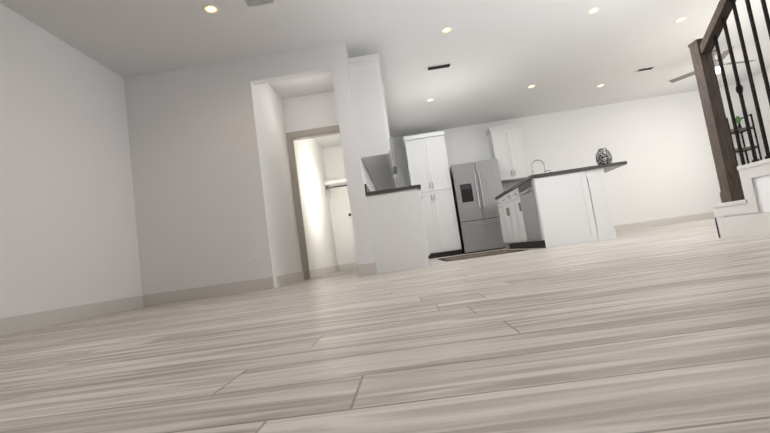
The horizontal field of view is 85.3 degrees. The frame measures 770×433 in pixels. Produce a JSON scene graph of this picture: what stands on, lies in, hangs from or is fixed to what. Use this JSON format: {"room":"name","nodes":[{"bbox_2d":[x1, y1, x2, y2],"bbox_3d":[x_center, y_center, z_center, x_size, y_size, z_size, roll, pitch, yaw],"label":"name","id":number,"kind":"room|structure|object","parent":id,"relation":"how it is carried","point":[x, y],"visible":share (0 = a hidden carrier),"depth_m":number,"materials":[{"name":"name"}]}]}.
{"room":"open-plan living room","nodes":[
{"label":"open-plan living room","id":0,"kind":"room"},
{"bbox_2d":[0,3,141,317],"bbox_3d":[-3.179,-0.570,1.812,0.120,2.730,6.200,-8,-5,2],"label":"wall","id":1,"kind":"structure","parent":0,"point":[68,232],"depth_m":3.85,"materials":[{"name":"white paint"}]},
{"bbox_2d":[0,295,143,335],"bbox_3d":[-2.927,0.707,1.749,0.014,0.130,6.080,-8,-5,2],"label":"baseboard","id":2,"kind":"structure","parent":1,"relation":"attached to","point":[26,322],"depth_m":3.67,"materials":[{"name":"white"}]},
{"bbox_2d":[124,45,331,294],"bbox_3d":[-1.769,-0.482,4.903,2.620,2.730,0.120,-8,-5,2],"label":"wall","id":3,"kind":"structure","parent":0,"point":[200,198],"depth_m":4.87,"materials":[{"name":"white paint"}]},
{"bbox_2d":[144,277,273,306],"bbox_3d":[-1.996,0.853,4.734,1.500,0.130,0.014,-8,-5,2],"label":"baseboard","id":4,"kind":"structure","parent":3,"relation":"attached to","point":[263,283],"depth_m":4.73,"materials":[{"name":"white"}]},
{"bbox_2d":[251,252,258,262],"bbox_3d":[-1.475,0.465,4.741,0.070,0.114,0.008,-8,-5,2],"label":"electrical outlet plate","id":5,"kind":"object","parent":3,"relation":"attached to","point":[254,257],"visible":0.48,"depth_m":4.73,"materials":[{"name":"white plastic"}]},
{"bbox_2d":[254,83,336,275],"bbox_3d":[-1.373,-0.339,7.045,0.120,2.730,4.210,-8,-5,2],"label":"wall","id":6,"kind":"structure","parent":0,"point":[317,222],"depth_m":5.95,"materials":[{"name":"white paint"}]},
{"bbox_2d":[276,272,304,286],"bbox_3d":[-1.207,0.806,5.430,0.014,0.130,1.210,-8,-5,2],"label":"baseboard","id":7,"kind":"structure","parent":6,"relation":"attached to","point":[282,280],"depth_m":5.30,"materials":[{"name":"white"}]},
{"bbox_2d":[309,265,339,277],"bbox_3d":[-1.088,0.988,7.584,0.014,0.126,2.880,-8,-5,2],"label":"baseboard","id":8,"kind":"structure","parent":6,"relation":"attached to","point":[321,271],"depth_m":7.40,"materials":[{"name":"white"}]},
{"bbox_2d":[282,91,338,132],"bbox_3d":[-0.879,-0.488,6.201,0.970,2.730,0.100,-8,-5,2],"label":"wall","id":9,"kind":"structure","parent":0,"point":[312,111],"depth_m":6.26,"materials":[{"name":"white paint"}]},
{"bbox_2d":[286,125,339,279],"bbox_3d":[-0.843,-0.227,6.169,0.970,2.200,0.116,-8,-5,2],"label":"door frame","id":10,"kind":"structure","parent":9,"relation":"attached to","point":[291,137],"depth_m":6.19,"materials":[{"name":"grey wood"}]},
{"bbox_2d":[328,42,376,264],"bbox_3d":[-0.264,-0.506,6.937,0.190,2.730,4.330,-8,-5,2],"label":"wall","id":11,"kind":"structure","parent":0,"point":[358,177],"depth_m":4.79,"materials":[{"name":"white paint"}]},
{"bbox_2d":[356,263,371,276],"bbox_3d":[-0.266,0.662,5.323,0.014,0.130,1.344,-8,-5,2],"label":"baseboard","id":12,"kind":"structure","parent":11,"relation":"attached to","point":[362,269],"depth_m":4.65,"materials":[{"name":"white wood"}]},
{"bbox_2d":[347,57,394,176],"bbox_3d":[-0.156,-1.222,5.471,0.351,1.100,1.222,-8,-5,2],"label":"upper cabinet","id":13,"kind":"object","parent":11,"relation":"attached to","point":[376,148],"depth_m":4.87,"materials":[{"name":"white wood"}]},
{"bbox_2d":[372,262,376,271],"bbox_3d":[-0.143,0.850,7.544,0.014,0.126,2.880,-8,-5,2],"label":"baseboard","id":14,"kind":"structure","parent":11,"relation":"attached to","point":[374,267],"depth_m":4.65,"materials":[{"name":"white"}]},
{"bbox_2d":[371,101,394,180],"bbox_3d":[-0.110,-1.151,6.307,0.351,1.100,0.695,-8,-5,2],"label":"upper cabinet","id":15,"kind":"object","parent":11,"relation":"attached to","point":[378,176],"depth_m":6.23,"materials":[{"name":"white"}]},
{"bbox_2d":[373,181,394,188],"bbox_3d":[-0.078,-1.102,6.881,0.351,1.100,0.695,-8,-5,2],"label":"upper cabinet","id":16,"kind":"object","parent":11,"relation":"attached to","point":[378,184],"depth_m":6.78,"materials":[{"name":"white wood"}]},
{"bbox_2d":[377,181,397,190],"bbox_3d":[-0.032,-1.030,7.717,0.351,1.100,1.222,-8,-5,2],"label":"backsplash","id":17,"kind":"structure","parent":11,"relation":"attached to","point":[385,187],"depth_m":7.25,"materials":[{"name":"white"}]},
{"bbox_2d":[0,218,769,432],"bbox_3d":[2.420,0.232,3.670,10.800,0.080,10.650,-8,-5,2],"label":"floor","id":18,"kind":"structure","parent":0,"point":[661,329],"depth_m":0.83,"materials":[{"name":"grey wood"}]},
{"bbox_2d":[308,268,356,279],"bbox_3d":[-0.609,0.978,7.508,0.970,0.006,2.980,-8,-5,2],"label":"floor","id":19,"kind":"structure","parent":18,"relation":"on","point":[344,272],"depth_m":6.80,"materials":[{"name":"white wood"}]},
{"bbox_2d":[364,184,429,273],"bbox_3d":[0.263,0.235,6.450,0.675,1.030,3.495,-8,-5,2],"label":"base cabinet","id":20,"kind":"object","parent":18,"relation":"on","point":[398,230],"visible":0.98,"depth_m":4.72,"materials":[{"name":"white painted wood"}]},
{"bbox_2d":[403,131,461,258],"bbox_3d":[0.979,-0.412,8.701,0.830,2.520,0.662,-8,-5,2],"label":"pantry cabinet","id":21,"kind":"object","parent":18,"relation":"on","point":[427,163],"visible":0.81,"depth_m":8.41,"materials":[{"name":"white wood"}]},
{"bbox_2d":[449,159,505,253],"bbox_3d":[1.916,-0.184,8.545,0.910,1.780,0.776,-8,-5,2],"label":"fridge","id":22,"kind":"object","parent":18,"relation":"on","point":[477,187],"visible":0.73,"depth_m":8.22,"materials":[{"name":"silver metal"}]},
{"bbox_2d":[438,249,527,261],"bbox_3d":[1.360,0.574,6.207,1.050,0.010,1.700,-8,-5,2],"label":"kitchen mat","id":23,"kind":"object","parent":18,"relation":"on","point":[475,255],"visible":1,"depth_m":5.92,"materials":[{"name":"brown"}]},
{"bbox_2d":[495,169,616,248],"bbox_3d":[2.392,-0.013,6.271,0.945,0.890,2.140,-8,-5,2],"label":"kitchen island","id":24,"kind":"object","parent":18,"relation":"on","point":[558,208],"depth_m":5.23,"materials":[{"name":"white wood"}]},
{"bbox_2d":[531,159,545,174],"bbox_3d":[2.393,-0.696,6.454,0.232,0.408,0.104,-8,-5,2],"label":"island faucet","id":25,"kind":"object","parent":24,"relation":"on","point":[532,170],"visible":0.65,"depth_m":6.48,"materials":[{"name":"silver metal"}]},
{"bbox_2d":[531,161,626,176],"bbox_3d":[2.444,-0.549,5.655,1.194,0.040,0.870,-8,-5,2],"label":"island countertop","id":26,"kind":"structure","parent":24,"relation":"on","point":[613,165],"depth_m":5.23,"materials":[{"name":"grey stone"}]},
{"bbox_2d":[595,148,611,164],"bbox_3d":[2.845,-0.767,5.436,0.194,0.234,0.194,-8,-5,2],"label":"vase","id":27,"kind":"object","parent":26,"relation":"on","point":[603,156],"visible":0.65,"depth_m":5.37,"materials":[{"name":"grey ceramic"}]},
{"bbox_2d":[726,114,761,188],"bbox_3d":[7.335,-1.069,8.560,0.502,2.008,0.342,-8,-5,2],"label":"shelf unit","id":28,"kind":"object","parent":18,"relation":"on","point":[741,130],"visible":0.44,"depth_m":8.47,"materials":[{"name":"black metal"}]},
{"bbox_2d":[0,0,769,147],"bbox_3d":[2.002,-2.705,3.944,10.800,0.420,10.650,-8,-5,2],"label":"ceiling","id":29,"kind":"structure","parent":0,"point":[561,55],"depth_m":5.32,"materials":[{"name":"white paint"}]},
{"bbox_2d":[203,4,218,13],"bbox_3d":[-1.652,-1.967,3.968,0.147,0.006,0.147,-4,-7,-36],"label":"recessed light","id":30,"kind":"object","parent":29,"relation":"in","point":[210,9],"depth_m":3.97,"materials":[{"name":"white"}]},
{"bbox_2d":[241,0,277,9],"bbox_3d":[-1.188,-2.036,3.928,0.300,0.008,0.240,-8,-5,2],"label":"ceiling vent","id":31,"kind":"object","parent":29,"relation":"in","point":[252,4],"depth_m":3.99,"materials":[{"name":"white metal"}]},
{"bbox_2d":[426,62,451,71],"bbox_3d":[0.766,-2.126,5.938,0.360,0.008,0.160,-8,-5,2],"label":"ceiling vent","id":32,"kind":"object","parent":29,"relation":"in","point":[445,65],"depth_m":5.93,"materials":[{"name":"white"}]},
{"bbox_2d":[440,26,452,33],"bbox_3d":[0.732,-2.213,4.962,0.147,0.006,0.147,-7,-5,-7],"label":"recessed light","id":33,"kind":"object","parent":29,"relation":"in","point":[448,29],"depth_m":4.96,"materials":[{"name":"white"}]},
{"bbox_2d":[587,7,600,13],"bbox_3d":[2.498,-2.461,4.996,0.147,0.006,0.147,-4,-7,-36],"label":"recessed light","id":34,"kind":"object","parent":29,"relation":"in","point":[594,10],"depth_m":4.99,"materials":[{"name":"white"}]},
{"bbox_2d":[634,66,655,72],"bbox_3d":[4.483,-2.537,7.195,0.300,0.008,0.150,-8,-5,2],"label":"ceiling vent","id":35,"kind":"object","parent":29,"relation":"in","point":[652,67],"depth_m":7.19,"materials":[{"name":"white"}]},
{"bbox_2d":[674,17,686,22],"bbox_3d":[3.926,-2.612,5.553,0.147,0.006,0.147,-8,-5,-4],"label":"recessed light","id":36,"kind":"object","parent":29,"relation":"in","point":[681,19],"depth_m":5.55,"materials":[{"name":"white"}]},
{"bbox_2d":[669,47,754,82],"bbox_3d":[5.480,-2.530,6.769,1.120,0.379,1.196,-8,-5,2],"label":"ceiling fan","id":37,"kind":"object","parent":29,"relation":"hanging from","point":[725,53],"visible":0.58,"depth_m":6.79,"materials":[{"name":"silver metal"}]},
{"bbox_2d":[322,85,752,264],"bbox_3d":[2.513,-0.705,9.037,10.800,2.730,0.120,-8,-5,2],"label":"wall","id":38,"kind":"structure","parent":0,"point":[661,145],"depth_m":8.91,"materials":[{"name":"white paint"}]},
{"bbox_2d":[324,178,346,197],"bbox_3d":[-0.783,-0.642,8.982,0.960,0.320,0.338,-8,-5,2],"label":"shelf","id":39,"kind":"object","parent":38,"relation":"attached to","point":[326,183],"visible":0.42,"depth_m":8.84,"materials":[{"name":"white wood"}]},
{"bbox_2d":[340,262,357,270],"bbox_3d":[-0.541,1.041,8.990,0.900,0.126,0.014,-8,-5,2],"label":"baseboard","id":40,"kind":"structure","parent":38,"relation":"attached to","point":[344,266],"depth_m":8.99,"materials":[{"name":"white wood"}]},
{"bbox_2d":[485,122,528,182],"bbox_3d":[2.596,-1.327,8.835,0.700,1.155,0.372,-8,-5,2],"label":"upper cabinet","id":41,"kind":"object","parent":38,"relation":"attached to","point":[506,146],"visible":0.98,"depth_m":8.69,"materials":[{"name":"white wood"}]},
{"bbox_2d":[501,180,521,191],"bbox_3d":[2.752,-0.529,8.947,0.687,0.436,0.002,-8,-5,2],"label":"tile backsplash","id":42,"kind":"structure","parent":38,"relation":"attached to","point":[506,186],"depth_m":8.96,"materials":[{"name":"white tile"}]},
{"bbox_2d":[613,212,714,231],"bbox_3d":[5.553,0.152,8.728,4.710,0.130,0.014,-8,-5,2],"label":"baseboard","id":43,"kind":"structure","parent":38,"relation":"attached to","point":[702,216],"depth_m":8.71,"materials":[{"name":"white"}]},
{"bbox_2d":[726,174,769,216],"bbox_3d":[2.083,-0.522,1.937,0.100,1.182,1.584,-8,-5,2],"label":"wall","id":44,"kind":"structure","parent":0,"point":[762,185],"depth_m":2.33,"materials":[{"name":"white paint"}]},
{"bbox_2d":[688,0,769,202],"bbox_3d":[1.962,-1.319,1.829,0.084,2.329,1.861,-8,-5,2],"label":"stair railing","id":45,"kind":"object","parent":44,"relation":"on","point":[701,50],"visible":0.88,"depth_m":2.58,"materials":[{"name":"brown wood"}]},
{"bbox_2d":[708,212,769,237],"bbox_3d":[2.040,-0.105,0.616,0.034,0.130,4.174,-8,-5,2],"label":"baseboard","id":46,"kind":"structure","parent":44,"relation":"attached to","point":[752,225],"depth_m":2.47,"materials":[{"name":"white wood"}]},
{"bbox_2d":[711,120,769,217],"bbox_3d":[2.081,-0.532,1.944,0.133,1.204,1.596,-8,-5,2],"label":"trim","id":47,"kind":"structure","parent":44,"relation":"attached to","point":[748,173],"depth_m":2.41,"materials":[{"name":"white wood"}]},
{"bbox_2d":[740,69,769,159],"bbox_3d":[7.620,-1.742,5.707,0.120,2.730,6.120,-8,-5,2],"label":"wall","id":48,"kind":"structure","parent":0,"point":[759,84],"depth_m":8.53,"materials":[{"name":"white paint"}]}
]}

